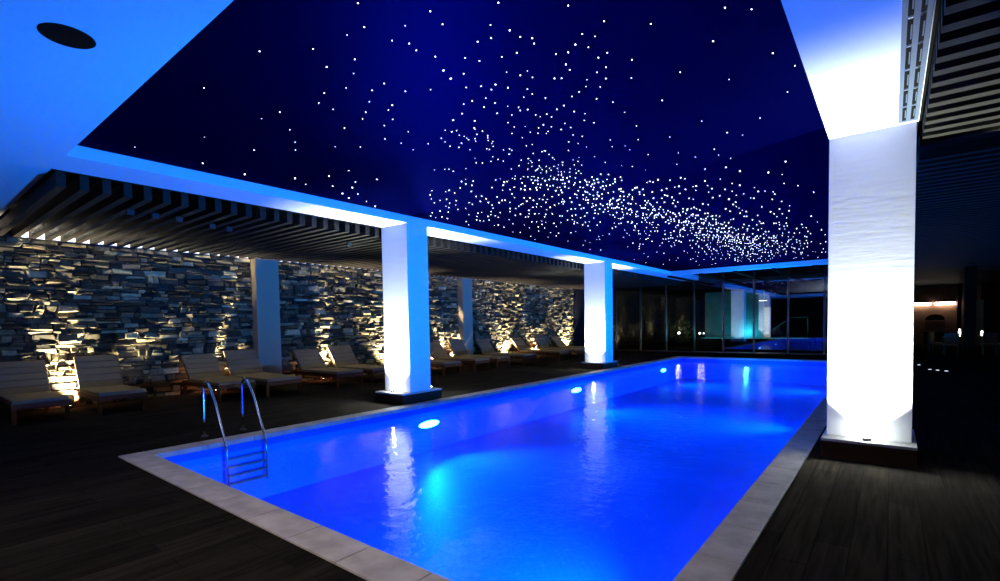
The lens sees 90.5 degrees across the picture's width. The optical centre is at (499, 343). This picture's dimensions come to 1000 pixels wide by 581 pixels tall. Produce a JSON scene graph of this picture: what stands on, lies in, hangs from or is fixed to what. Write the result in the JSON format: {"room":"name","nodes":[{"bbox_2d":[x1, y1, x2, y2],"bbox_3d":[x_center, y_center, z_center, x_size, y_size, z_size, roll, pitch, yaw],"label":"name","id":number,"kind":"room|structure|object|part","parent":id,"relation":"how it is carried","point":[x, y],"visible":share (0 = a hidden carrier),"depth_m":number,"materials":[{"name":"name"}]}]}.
{"room":"spa","nodes":[
{"label":"spa","id":0,"kind":"room"},
{"bbox_2d":[0,229,573,413],"bbox_3d":[-4.282,-0.801,16.307,0.464,3.599,26.342,1,3,38],"label":"wall","id":1,"kind":"structure","parent":0,"point":[60,301],"depth_m":11.91,"materials":[{"name":"stone"}]},
{"bbox_2d":[19,231,571,288],"bbox_3d":[-2.748,-2.772,18.027,0.100,0.525,21.500,1,3,38],"label":"trim","id":2,"kind":"structure","parent":1,"relation":"attached to","point":[26,235],"depth_m":10.83,"materials":[{"name":"white paint"}]},
{"bbox_2d":[0,171,680,289],"bbox_3d":[-0.145,-2.631,17.208,5.004,0.248,23.975,1,3,38],"label":"ceiling","id":3,"kind":"structure","parent":0,"point":[54,209],"depth_m":9.78,"materials":[{"name":"wood"}]},
{"bbox_2d":[126,208,134,214],"bbox_3d":[-5.588,-1.997,7.495,0.070,0.090,0.100,1,3,38],"label":"track spotlight","id":4,"kind":"object","parent":3,"relation":"attached to","point":[129,211],"visible":1,"depth_m":7.48,"materials":[{"name":"grey metal"}]},
{"bbox_2d":[151,212,159,218],"bbox_3d":[-5.399,-2.010,7.766,0.070,0.090,0.100,1,3,38],"label":"track spotlight","id":5,"kind":"object","parent":3,"relation":"attached to","point":[154,215],"visible":1,"depth_m":7.74,"materials":[{"name":"grey metal"}]},
{"bbox_2d":[175,216,182,222],"bbox_3d":[-5.212,-2.024,8.051,0.070,0.090,0.100,1,3,38],"label":"track spotlight","id":6,"kind":"object","parent":3,"relation":"attached to","point":[177,218],"visible":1,"depth_m":8.03,"materials":[{"name":"grey metal"}]},
{"bbox_2d":[208,223,215,228],"bbox_3d":[-5.010,-2.050,8.630,0.070,0.090,0.100,1,3,38],"label":"track spotlight","id":7,"kind":"object","parent":3,"relation":"attached to","point":[210,226],"visible":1,"depth_m":8.61,"materials":[{"name":"grey metal"}]},
{"bbox_2d":[225,226,231,231],"bbox_3d":[-4.864,-2.063,8.896,0.070,0.090,0.100,1,3,38],"label":"track spotlight","id":8,"kind":"object","parent":3,"relation":"attached to","point":[227,228],"visible":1,"depth_m":8.87,"materials":[{"name":"grey metal"}]},
{"bbox_2d":[78,0,828,270],"bbox_3d":[3.925,-2.703,11.449,6.931,0.030,20.087,1,3,38],"label":"ceiling","id":9,"kind":"structure","parent":0,"point":[207,104],"depth_m":5.21,"materials":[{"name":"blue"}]},
{"bbox_2d":[202,161,825,263],"bbox_3d":[4.002,-2.691,11.670,6.638,0.012,18.218,1,3,38],"label":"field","id":10,"kind":"object","parent":9,"relation":"attached to","point":[785,161],"visible":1,"depth_m":9.43,"materials":[{"name":"white"}]},
{"bbox_2d":[0,0,935,280],"bbox_3d":[1.512,-2.772,13.007,14.206,0.416,28.500,1,3,38],"label":"ceiling","id":11,"kind":"structure","parent":0,"point":[53,95],"depth_m":4.17,"materials":[{"name":"white paint"}]},
{"bbox_2d":[37,22,95,48],"bbox_3d":[-2.978,-2.115,3.414,0.310,0.008,0.310,1,3,38],"label":"ceiling speaker","id":12,"kind":"object","parent":11,"relation":"attached to","point":[65,35],"visible":1,"depth_m":3.40,"materials":[{"name":"black paint"}]},
{"bbox_2d":[51,0,939,280],"bbox_3d":[4.392,-2.717,12.012,8.490,0.312,26.500,1,3,38],"label":"trim","id":13,"kind":"structure","parent":11,"relation":"attached to","point":[937,1],"depth_m":6.43,"materials":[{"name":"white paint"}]},
{"bbox_2d":[667,265,826,281],"bbox_3d":[11.102,-3.006,21.276,9.420,0.069,3.538,1,3,38],"label":"trim","id":14,"kind":"structure","parent":11,"relation":"attached to","point":[817,267],"depth_m":21.36,"materials":[{"name":"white paint"}]},
{"bbox_2d":[898,0,934,123],"bbox_3d":[1.830,-2.137,2.092,0.164,0.018,7.720,1,3,38],"label":"ceiling vent","id":15,"kind":"object","parent":11,"relation":"in","point":[917,15],"visible":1,"depth_m":3.80,"materials":[{"name":"white metal"}]},
{"bbox_2d":[4,0,941,276],"bbox_3d":[8.784,-3.135,16.493,21.100,0.200,43.000,1,3,38],"label":"trim","id":16,"kind":"structure","parent":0,"point":[69,177],"depth_m":8.51,"materials":[{"name":"black"}]},
{"bbox_2d":[0,341,999,580],"bbox_3d":[8.732,0.910,16.742,21.400,0.300,43.000,1,3,38],"label":"floor","id":17,"kind":"structure","parent":0,"point":[72,509],"depth_m":4.56,"materials":[{"name":"brown wood"}]},
{"bbox_2d":[0,360,69,425],"bbox_3d":[-8.602,0.841,9.077,1.890,1.000,0.760,1,3,38],"label":"sun lounger","id":18,"kind":"object","parent":17,"relation":"on","point":[24,385],"visible":1,"depth_m":9.28,"materials":[{"name":"brown wood"}]},
{"bbox_3d":[-8.114,1.240,8.273,0.064,0.250,0.060,1,3,38],"label":"leg","id":19,"kind":"part","parent":18,"relation":"part of","materials":[{"name":"brown wood"}]},
{"bbox_2d":[0,360,50,394],"bbox_3d":[-9.122,0.652,9.478,0.475,0.624,0.720,1,3,38],"label":"backrest cushion","id":20,"kind":"object","parent":18,"relation":"on","point":[26,376],"depth_m":9.47,"materials":[{"name":"grey fabric"}]},
{"bbox_3d":[-8.555,1.042,9.051,1.780,0.100,0.760,1,3,38],"label":"frame","id":21,"kind":"part","parent":18,"relation":"part of","materials":[{"name":"brown wood"}]},
{"bbox_3d":[-7.687,1.212,8.814,0.064,0.250,0.060,1,3,38],"label":"leg","id":22,"kind":"part","parent":18,"relation":"part of","materials":[{"name":"brown wood"}]},
{"bbox_2d":[73,354,147,414],"bbox_3d":[-7.849,0.765,9.958,1.802,1.060,0.780,1,3,38],"label":"sun lounger","id":23,"kind":"object","parent":17,"relation":"on","point":[99,376],"visible":1,"depth_m":10.16,"materials":[{"name":"beige fabric"}]},
{"bbox_3d":[-8.706,1.175,10.203,0.064,0.250,0.060,1,3,38],"label":"leg","id":24,"kind":"part","parent":23,"relation":"part of","materials":[{"name":"brown wood"}]},
{"bbox_3d":[-8.400,0.584,10.384,0.398,0.715,0.720,1,3,38],"label":"backrest frame","id":25,"kind":"part","parent":23,"relation":"part of","materials":[{"name":"brown wood"}]},
{"bbox_2d":[73,354,123,388],"bbox_3d":[-8.367,0.581,10.357,0.392,0.672,0.740,1,3,38],"label":"backrest cushion","id":26,"kind":"object","parent":23,"relation":"on","point":[95,370],"depth_m":10.32,"materials":[{"name":"grey fabric"}]},
{"bbox_3d":[-7.402,1.193,9.175,0.064,0.250,0.060,1,3,38],"label":"leg","id":27,"kind":"part","parent":23,"relation":"part of","materials":[{"name":"brown wood"}]},
{"bbox_3d":[-7.837,0.995,9.961,1.780,0.100,0.780,1,3,38],"label":"frame","id":28,"kind":"part","parent":23,"relation":"part of","materials":[{"name":"brown wood"}]},
{"bbox_3d":[-6.963,1.164,9.732,0.064,0.250,0.060,1,3,38],"label":"leg","id":29,"kind":"part","parent":23,"relation":"part of","materials":[{"name":"brown wood"}]},
{"bbox_2d":[180,353,255,401],"bbox_3d":[-6.585,0.739,11.522,2.153,0.950,0.800,1,3,38],"label":"sun lounger","id":30,"kind":"object","parent":17,"relation":"on","point":[199,368],"visible":0.97,"depth_m":11.72,"materials":[{"name":"brown wood"}]},
{"bbox_3d":[-7.468,1.094,11.771,0.064,0.250,0.060,1,3,38],"label":"leg","id":31,"kind":"part","parent":30,"relation":"part of","materials":[{"name":"brown wood"}]},
{"bbox_2d":[180,353,223,379],"bbox_3d":[-7.185,0.546,11.985,0.531,0.581,0.760,1,3,38],"label":"backrest cushion","id":32,"kind":"object","parent":30,"relation":"on","point":[195,365],"depth_m":11.94,"materials":[{"name":"grey fabric"}]},
{"bbox_3d":[-6.514,0.914,11.475,1.980,0.100,0.800,1,3,38],"label":"frame","id":33,"kind":"part","parent":30,"relation":"part of","materials":[{"name":"brown wood"}]},
{"bbox_3d":[-6.007,1.114,10.620,0.064,0.250,0.060,1,3,38],"label":"leg","id":34,"kind":"part","parent":30,"relation":"part of","materials":[{"name":"brown wood"}]},
{"bbox_2d":[201,378,268,485],"bbox_3d":[-3.831,1.243,7.168,0.785,1.428,0.630,1,3,38],"label":"pool ladder","id":35,"kind":"object","parent":17,"relation":"on","point":[265,452],"visible":0.98,"depth_m":7.06,"materials":[{"name":"silver metal"}]},
{"bbox_3d":[-3.992,1.254,6.952,0.746,1.428,0.036,1,3,38],"label":"rail","id":36,"kind":"part","parent":35,"relation":"part of","materials":[{"name":"silver metal"}]},
{"bbox_3d":[-3.658,1.232,7.375,0.746,1.428,0.036,1,3,38],"label":"rail","id":37,"kind":"part","parent":35,"relation":"part of","materials":[{"name":"silver metal"}]},
{"bbox_2d":[223,349,301,396],"bbox_3d":[-5.870,0.669,12.165,2.308,1.017,0.840,1,3,38],"label":"sun lounger","id":38,"kind":"object","parent":17,"relation":"on","point":[241,363],"visible":0.85,"depth_m":12.43,"materials":[{"name":"beige fabric"}]},
{"bbox_2d":[223,349,263,375],"bbox_3d":[-6.562,0.478,12.702,0.455,0.637,0.800,1,3,38],"label":"backrest cushion","id":39,"kind":"object","parent":38,"relation":"on","point":[239,361],"depth_m":12.65,"materials":[{"name":"grey fabric"}]},
{"bbox_3d":[-5.832,0.877,12.146,2.220,0.100,0.840,1,3,38],"label":"frame","id":40,"kind":"part","parent":38,"relation":"part of","materials":[{"name":"brown wood"}]},
{"bbox_3d":[-5.243,1.079,11.201,0.064,0.250,0.060,1,3,38],"label":"leg","id":41,"kind":"part","parent":38,"relation":"part of","materials":[{"name":"brown wood"}]},
{"bbox_3d":[-4.766,1.048,11.805,0.064,0.250,0.060,1,3,38],"label":"leg","id":42,"kind":"part","parent":38,"relation":"part of","materials":[{"name":"brown wood"}]},
{"bbox_2d":[250,258,281,386],"bbox_3d":[-6.296,-0.559,13.369,0.345,3.390,0.650,1,3,38],"label":"wall pier","id":43,"kind":"object","parent":17,"relation":"on","point":[264,274],"visible":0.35,"depth_m":13.22,"materials":[{"name":"beige paint"}]},
{"bbox_2d":[292,348,363,387],"bbox_3d":[-4.808,0.633,13.709,2.272,0.934,0.820,1,3,38],"label":"sun lounger","id":44,"kind":"object","parent":17,"relation":"on","point":[310,362],"visible":0.98,"depth_m":13.80,"materials":[{"name":"brown wood"}]},
{"bbox_2d":[292,348,326,369],"bbox_3d":[-5.447,0.440,14.204,0.548,0.565,0.780,1,3,38],"label":"backrest cushion","id":45,"kind":"object","parent":44,"relation":"on","point":[305,358],"depth_m":14.15,"materials":[{"name":"grey fabric"}]},
{"bbox_3d":[-4.729,0.801,13.656,2.080,0.100,0.820,1,3,38],"label":"frame","id":46,"kind":"part","parent":44,"relation":"part of","materials":[{"name":"brown wood"}]},
{"bbox_3d":[-4.189,1.002,12.762,0.064,0.250,0.060,1,3,38],"label":"leg","id":47,"kind":"part","parent":44,"relation":"part of","materials":[{"name":"brown wood"}]},
{"bbox_2d":[327,345,384,382],"bbox_3d":[-4.084,0.561,14.511,2.271,0.992,0.820,1,3,38],"label":"sun lounger","id":48,"kind":"object","parent":17,"relation":"on","point":[342,356],"visible":0.71,"depth_m":14.79,"materials":[{"name":"brown wood"}]},
{"bbox_2d":[327,345,357,365],"bbox_3d":[-4.749,0.369,15.026,0.484,0.617,0.780,1,3,38],"label":"backrest cushion","id":49,"kind":"object","parent":48,"relation":"on","point":[341,355],"depth_m":14.97,"materials":[{"name":"grey fabric"}]},
{"bbox_3d":[-3.466,0.959,13.565,0.064,0.250,0.060,1,3,38],"label":"leg","id":50,"kind":"part","parent":48,"relation":"part of","materials":[{"name":"brown wood"}]},
{"bbox_3d":[-4.033,0.757,14.481,2.150,0.100,0.820,1,3,38],"label":"frame","id":51,"kind":"part","parent":48,"relation":"part of","materials":[{"name":"brown wood"}]},
{"bbox_2d":[375,223,441,404],"bbox_3d":[-1.919,-0.609,10.297,0.852,3.584,1.075,1,3,38],"label":"column","id":52,"kind":"structure","parent":17,"relation":"on","point":[405,245],"depth_m":10.04,"materials":[{"name":"white plaster"}]},
{"bbox_2d":[430,359,461,374],"bbox_3d":[-2.458,0.473,16.436,2.502,0.966,0.800,1,3,38],"label":"sun lounger","id":53,"kind":"object","parent":17,"relation":"on","point":[433,363],"visible":0.34,"depth_m":15.68,"materials":[{"name":"brown wood"}]},
{"bbox_3d":[-2.395,0.656,16.396,2.350,0.100,0.800,1,3,38],"label":"frame","id":54,"kind":"part","parent":53,"relation":"part of","materials":[{"name":"brown wood"}]},
{"bbox_2d":[430,342,489,370],"bbox_3d":[-1.565,0.425,17.591,2.533,0.942,0.780,1,3,38],"label":"sun lounger","id":55,"kind":"object","parent":17,"relation":"on","point":[437,351],"visible":0.64,"depth_m":17.53,"materials":[{"name":"brown wood"}]},
{"bbox_2d":[430,342,447,357],"bbox_3d":[-2.311,0.230,18.169,0.539,0.573,0.740,1,3,38],"label":"backrest cushion","id":56,"kind":"object","parent":55,"relation":"on","point":[436,349],"depth_m":18.15,"materials":[{"name":"grey fabric"}]},
{"bbox_3d":[-1.491,0.597,17.541,2.350,0.100,0.780,1,3,38],"label":"frame","id":57,"kind":"part","parent":55,"relation":"part of","materials":[{"name":"brown wood"}]},
{"bbox_2d":[456,278,472,364],"bbox_3d":[-1.365,-0.881,19.616,0.345,3.390,0.580,1,3,38],"label":"wall pier","id":58,"kind":"object","parent":17,"relation":"on","point":[464,294],"visible":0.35,"depth_m":19.44,"materials":[{"name":"beige paint"}]},
{"bbox_2d":[118,356,826,580],"bbox_3d":[4.254,1.038,12.012,6.722,0.067,20.389,1,3,38],"label":"pool edge","id":59,"kind":"structure","parent":17,"relation":"on","point":[722,555],"depth_m":4.25,"materials":[{"name":"stone"}]},
{"bbox_2d":[447,339,509,368],"bbox_3d":[-0.819,0.337,18.400,2.465,1.032,0.780,1,3,38],"label":"sun lounger","id":60,"kind":"object","parent":17,"relation":"on","point":[457,346],"visible":0.7,"depth_m":18.68,"materials":[{"name":"brown wood"}]},
{"bbox_2d":[448,339,468,355],"bbox_3d":[-1.582,0.147,18.992,0.435,0.650,0.740,1,3,38],"label":"backrest cushion","id":61,"kind":"object","parent":60,"relation":"on","point":[457,346],"depth_m":18.92,"materials":[{"name":"beige fabric"}]},
{"bbox_3d":[-0.790,0.553,18.388,2.400,0.100,0.780,1,3,38],"label":"frame","id":62,"kind":"part","parent":60,"relation":"part of","materials":[{"name":"brown wood"}]},
{"bbox_2d":[164,358,826,580],"bbox_3d":[4.272,1.604,12.028,6.662,1.065,20.313,1,3,38],"label":"swimming pool","id":63,"kind":"object","parent":17,"relation":"in","point":[536,495],"depth_m":7.80,"materials":[{"name":"liquid"}]},
{"bbox_2d":[418,419,438,428],"bbox_3d":[-1.396,1.586,9.791,0.032,0.180,0.579,1,3,38],"label":"pool light","id":64,"kind":"object","parent":63,"relation":"attached to","point":[429,423],"visible":1,"depth_m":9.76,"materials":[{"name":"white glass"}]},
{"bbox_2d":[571,387,580,392],"bbox_3d":[2.225,1.349,14.379,0.032,0.180,0.579,1,3,38],"label":"pool light","id":65,"kind":"object","parent":63,"relation":"attached to","point":[574,390],"visible":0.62,"depth_m":14.35,"materials":[{"name":"white glass"}]},
{"bbox_2d":[474,339,535,364],"bbox_3d":[0.168,0.302,19.722,2.552,0.966,0.820,1,3,38],"label":"sun lounger","id":66,"kind":"object","parent":17,"relation":"on","point":[484,346],"visible":0.86,"depth_m":19.76,"materials":[{"name":"beige fabric"}]},
{"bbox_2d":[474,339,494,353],"bbox_3d":[-0.596,0.107,20.316,0.513,0.596,0.780,1,3,38],"label":"backrest cushion","id":67,"kind":"object","parent":66,"relation":"on","point":[484,346],"depth_m":20.23,"materials":[{"name":"beige fabric"}]},
{"bbox_3d":[0.231,0.486,19.682,2.400,0.100,0.820,1,3,38],"label":"frame","id":68,"kind":"part","parent":66,"relation":"part of","materials":[{"name":"brown wood"}]},
{"bbox_2d":[510,337,568,360],"bbox_3d":[1.691,0.211,21.627,2.623,0.950,0.800,1,3,38],"label":"sun lounger","id":69,"kind":"object","parent":17,"relation":"on","point":[518,342],"visible":0.94,"depth_m":21.50,"materials":[{"name":"beige fabric"}]},
{"bbox_2d":[510,337,528,350],"bbox_3d":[0.906,0.016,22.236,0.531,0.581,0.760,1,3,38],"label":"backrest cushion","id":70,"kind":"object","parent":69,"relation":"on","point":[518,342],"depth_m":22.15,"materials":[{"name":"beige fabric"}]},
{"bbox_3d":[1.761,0.387,21.580,2.450,0.100,0.800,1,3,38],"label":"frame","id":71,"kind":"part","parent":69,"relation":"part of","materials":[{"name":"brown wood"}]},
{"bbox_2d":[533,334,584,357],"bbox_3d":[2.769,0.097,22.887,2.492,1.046,0.820,1,3,38],"label":"sun lounger","id":72,"kind":"object","parent":17,"relation":"on","point":[540,340],"visible":0.65,"depth_m":23.12,"materials":[{"name":"beige fabric"}]},
{"bbox_2d":[533,335,548,348],"bbox_3d":[1.987,-0.092,23.494,0.414,0.661,0.780,1,3,38],"label":"backrest cushion","id":73,"kind":"object","parent":72,"relation":"on","point":[540,340],"depth_m":23.40,"materials":[{"name":"beige fabric"}]},
{"bbox_3d":[2.789,0.320,22.882,2.450,0.100,0.820,1,3,38],"label":"frame","id":74,"kind":"part","parent":72,"relation":"part of","materials":[{"name":"brown wood"}]},
{"bbox_2d":[550,336,584,347],"bbox_3d":[3.732,0.085,24.230,2.642,0.934,0.820,1,3,38],"label":"sun lounger","id":75,"kind":"object","parent":17,"relation":"on","point":[557,340],"visible":0.51,"depth_m":24.62,"materials":[{"name":"brown wood"}]},
{"bbox_2d":[550,336,566,347],"bbox_3d":[2.947,-0.110,24.839,0.548,0.565,0.780,1,3,38],"label":"backrest cushion","id":76,"kind":"object","parent":75,"relation":"on","point":[557,340],"depth_m":24.72,"materials":[{"name":"beige fabric"}]},
{"bbox_2d":[581,262,617,369],"bbox_3d":[3.422,-0.959,17.063,0.852,3.584,1.090,1,3,38],"label":"column","id":77,"kind":"structure","parent":17,"relation":"on","point":[598,290],"depth_m":16.80,"materials":[{"name":"white plaster"}]},
{"bbox_2d":[667,320,692,346],"bbox_3d":[11.186,-0.650,30.482,1.735,1.685,1.543,-1,2,1],"label":"shrub","id":78,"kind":"object","parent":17,"relation":"on","point":[687,326],"visible":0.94,"depth_m":30.44,"materials":[{"name":"green plant"}]},
{"bbox_3d":[11.214,-0.413,30.525,0.712,1.206,0.619,1,3,38],"label":"stem","id":79,"kind":"part","parent":78,"relation":"part of","materials":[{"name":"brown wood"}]},
{"bbox_2d":[695,337,814,349],"bbox_3d":[14.244,-0.046,27.994,5.900,0.560,1.850,1,3,38],"label":"whirlpool","id":80,"kind":"object","parent":17,"relation":"on","point":[709,342],"visible":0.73,"depth_m":27.04,"materials":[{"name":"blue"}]},
{"bbox_2d":[770,317,807,349],"bbox_3d":[15.057,-0.547,25.828,1.775,1.702,0.044,1,3,38],"label":"handrail","id":81,"kind":"object","parent":17,"relation":"on","point":[790,317],"visible":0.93,"depth_m":25.32,"materials":[{"name":"silver metal"}]},
{"bbox_2d":[821,121,917,468],"bbox_3d":[4.248,-0.532,5.679,0.834,3.584,1.080,1,3,38],"label":"column","id":82,"kind":"structure","parent":17,"relation":"on","point":[872,174],"depth_m":5.41,"materials":[{"name":"white painted plaster"}]},
{"bbox_2d":[862,437,871,440],"bbox_3d":[4.002,1.039,5.400,0.083,0.035,0.083,1,3,38],"label":"uplight","id":83,"kind":"object","parent":82,"relation":"on","point":[863,438],"visible":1,"depth_m":5.38,"materials":[{"name":"grey metal"}]},
{"bbox_2d":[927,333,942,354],"bbox_3d":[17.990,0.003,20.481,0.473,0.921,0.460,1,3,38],"label":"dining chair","id":84,"kind":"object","parent":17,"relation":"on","point":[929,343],"visible":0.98,"depth_m":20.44,"materials":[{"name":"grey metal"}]},
{"bbox_2d":[929,332,941,352],"bbox_3d":[18.914,-0.048,21.409,0.460,0.921,0.473,-2,3,-32],"label":"dining chair","id":85,"kind":"object","parent":17,"relation":"on","point":[931,333],"visible":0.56,"depth_m":21.49,"materials":[{"name":"brown fabric"}]},
{"bbox_3d":[18.805,-0.303,21.569,0.440,0.420,0.050,-2,3,-32],"label":"backrest","id":86,"kind":"part","parent":85,"relation":"part of","materials":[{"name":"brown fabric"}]},
{"bbox_2d":[923,314,949,344],"bbox_3d":[24.990,-0.823,28.364,1.100,1.730,0.500,1,3,38],"label":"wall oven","id":87,"kind":"object","parent":17,"relation":"on","point":[935,322],"visible":0.8,"depth_m":28.45,"materials":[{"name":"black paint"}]},
{"bbox_3d":[25.047,-1.030,28.513,0.800,0.630,0.040,1,3,38],"label":"door","id":88,"kind":"part","parent":87,"relation":"part of","materials":[{"name":"black"}]},
{"bbox_2d":[923,332,949,344],"bbox_3d":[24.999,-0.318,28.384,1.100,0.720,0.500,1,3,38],"label":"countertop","id":89,"kind":"structure","parent":87,"relation":"on","point":[937,335],"depth_m":28.21,"materials":[{"name":"black"}]},
{"bbox_2d":[943,333,958,355],"bbox_3d":[18.035,0.029,19.801,0.460,0.921,0.473,1,3,38],"label":"dining chair","id":90,"kind":"object","parent":17,"relation":"on","point":[950,339],"visible":0.99,"depth_m":19.63,"materials":[{"name":"brown fabric"}]},
{"bbox_3d":[18.039,0.048,19.807,0.460,0.060,0.460,1,3,38],"label":"seat","id":91,"kind":"part","parent":90,"relation":"part of","materials":[{"name":"white fabric"}]},
{"bbox_3d":[17.908,-0.213,19.636,0.440,0.420,0.050,1,3,38],"label":"backrest","id":92,"kind":"part","parent":90,"relation":"part of","materials":[{"name":"white fabric"}]},
{"bbox_2d":[941,336,962,354],"bbox_3d":[18.631,0.087,20.235,0.800,0.750,0.800,0,3,33],"label":"dining table","id":93,"kind":"object","parent":17,"relation":"on","point":[941,336],"visible":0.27,"depth_m":20.68,"materials":[{"name":"brown wood"}]},
{"bbox_2d":[956,283,961,344],"bbox_3d":[25.548,-1.887,27.550,0.180,3.900,0.180,1,3,38],"label":"post","id":94,"kind":"object","parent":17,"relation":"on","point":[959,286],"visible":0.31,"depth_m":27.48,"materials":[{"name":"black paint"}]},
{"bbox_2d":[963,266,976,358],"bbox_3d":[17.462,-1.400,18.403,0.320,3.900,0.320,1,3,38],"label":"post","id":95,"kind":"object","parent":17,"relation":"on","point":[970,273],"visible":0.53,"depth_m":18.30,"materials":[{"name":"black paint"}]},
{"bbox_2d":[976,300,983,345],"bbox_3d":[25.831,-1.134,26.728,0.340,2.450,0.340,1,3,38],"label":"post","id":96,"kind":"object","parent":17,"relation":"on","point":[979,303],"visible":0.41,"depth_m":26.58,"materials":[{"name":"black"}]},
{"bbox_2d":[572,287,675,347],"bbox_3d":[8.749,-1.885,33.364,0.780,4.000,16.680,1,3,38],"label":"wall","id":97,"kind":"structure","parent":0,"point":[653,299],"depth_m":33.28,"materials":[{"name":"black"}]},
{"bbox_2d":[613,267,826,354],"bbox_3d":[10.618,-1.451,24.057,13.520,3.790,0.120,1,3,38],"label":"window","id":98,"kind":"structure","parent":97,"relation":"in","point":[640,288],"depth_m":23.88,"materials":[{"name":"black metal"}]},
{"bbox_2d":[705,290,763,336],"bbox_3d":[14.002,-1.477,29.640,3.250,3.300,0.150,1,3,38],"label":"wall","id":99,"kind":"structure","parent":0,"point":[738,305],"depth_m":29.52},
{"bbox_2d":[764,306,771,337],"bbox_3d":[15.456,-0.996,28.868,0.720,2.350,0.100,1,3,38],"label":"lit doorway","id":100,"kind":"structure","parent":99,"relation":"in","point":[767,309],"depth_m":28.76,"materials":[{"name":"white paint"}]},
{"bbox_2d":[676,282,999,344],"bbox_3d":[21.750,-2.083,32.962,21.276,4.000,1.499,1,3,43],"label":"wall","id":101,"kind":"structure","parent":0,"point":[805,300],"depth_m":34.30,"materials":[{"name":"black"}]},
{"bbox_2d":[913,283,980,344],"bbox_3d":[25.385,-1.968,28.440,3.200,4.000,0.200,1,3,38],"label":"wall","id":102,"kind":"structure","parent":0,"point":[930,293],"depth_m":28.48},
{"bbox_2d":[914,302,930,304],"bbox_3d":[24.528,-2.332,28.881,0.920,0.180,0.180,1,3,38],"label":"light strip","id":103,"kind":"object","parent":102,"relation":"attached to","point":[915,303],"visible":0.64,"depth_m":28.76,"materials":[{"name":"white plastic"}]},
{"bbox_2d":[914,303,930,304],"bbox_3d":[24.497,-2.309,28.843,0.900,0.140,0.060,1,3,38],"label":"diffuser","id":104,"kind":"object","parent":103,"relation":"attached to","point":[914,303],"depth_m":28.77,"materials":[{"name":"white plastic"}]},
{"bbox_2d":[935,301,955,304],"bbox_3d":[25.364,-2.320,28.222,0.890,0.180,0.180,1,3,38],"label":"light strip","id":105,"kind":"object","parent":102,"relation":"attached to","point":[941,302],"visible":1,"depth_m":28.15,"materials":[{"name":"white plastic"}]},
{"bbox_2d":[914,0,999,285],"bbox_3d":[14.376,-2.656,12.339,6.764,0.180,38.570,1,3,38],"label":"ceiling","id":106,"kind":"structure","parent":0,"point":[957,213],"depth_m":5.76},
{"bbox_2d":[918,94,999,149],"bbox_3d":[7.317,-2.404,3.401,6.774,0.460,0.450,1,3,38],"label":"trim","id":107,"kind":"structure","parent":106,"relation":"attached to","point":[920,147],"depth_m":5.39,"materials":[{"name":"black paint"}]}
]}

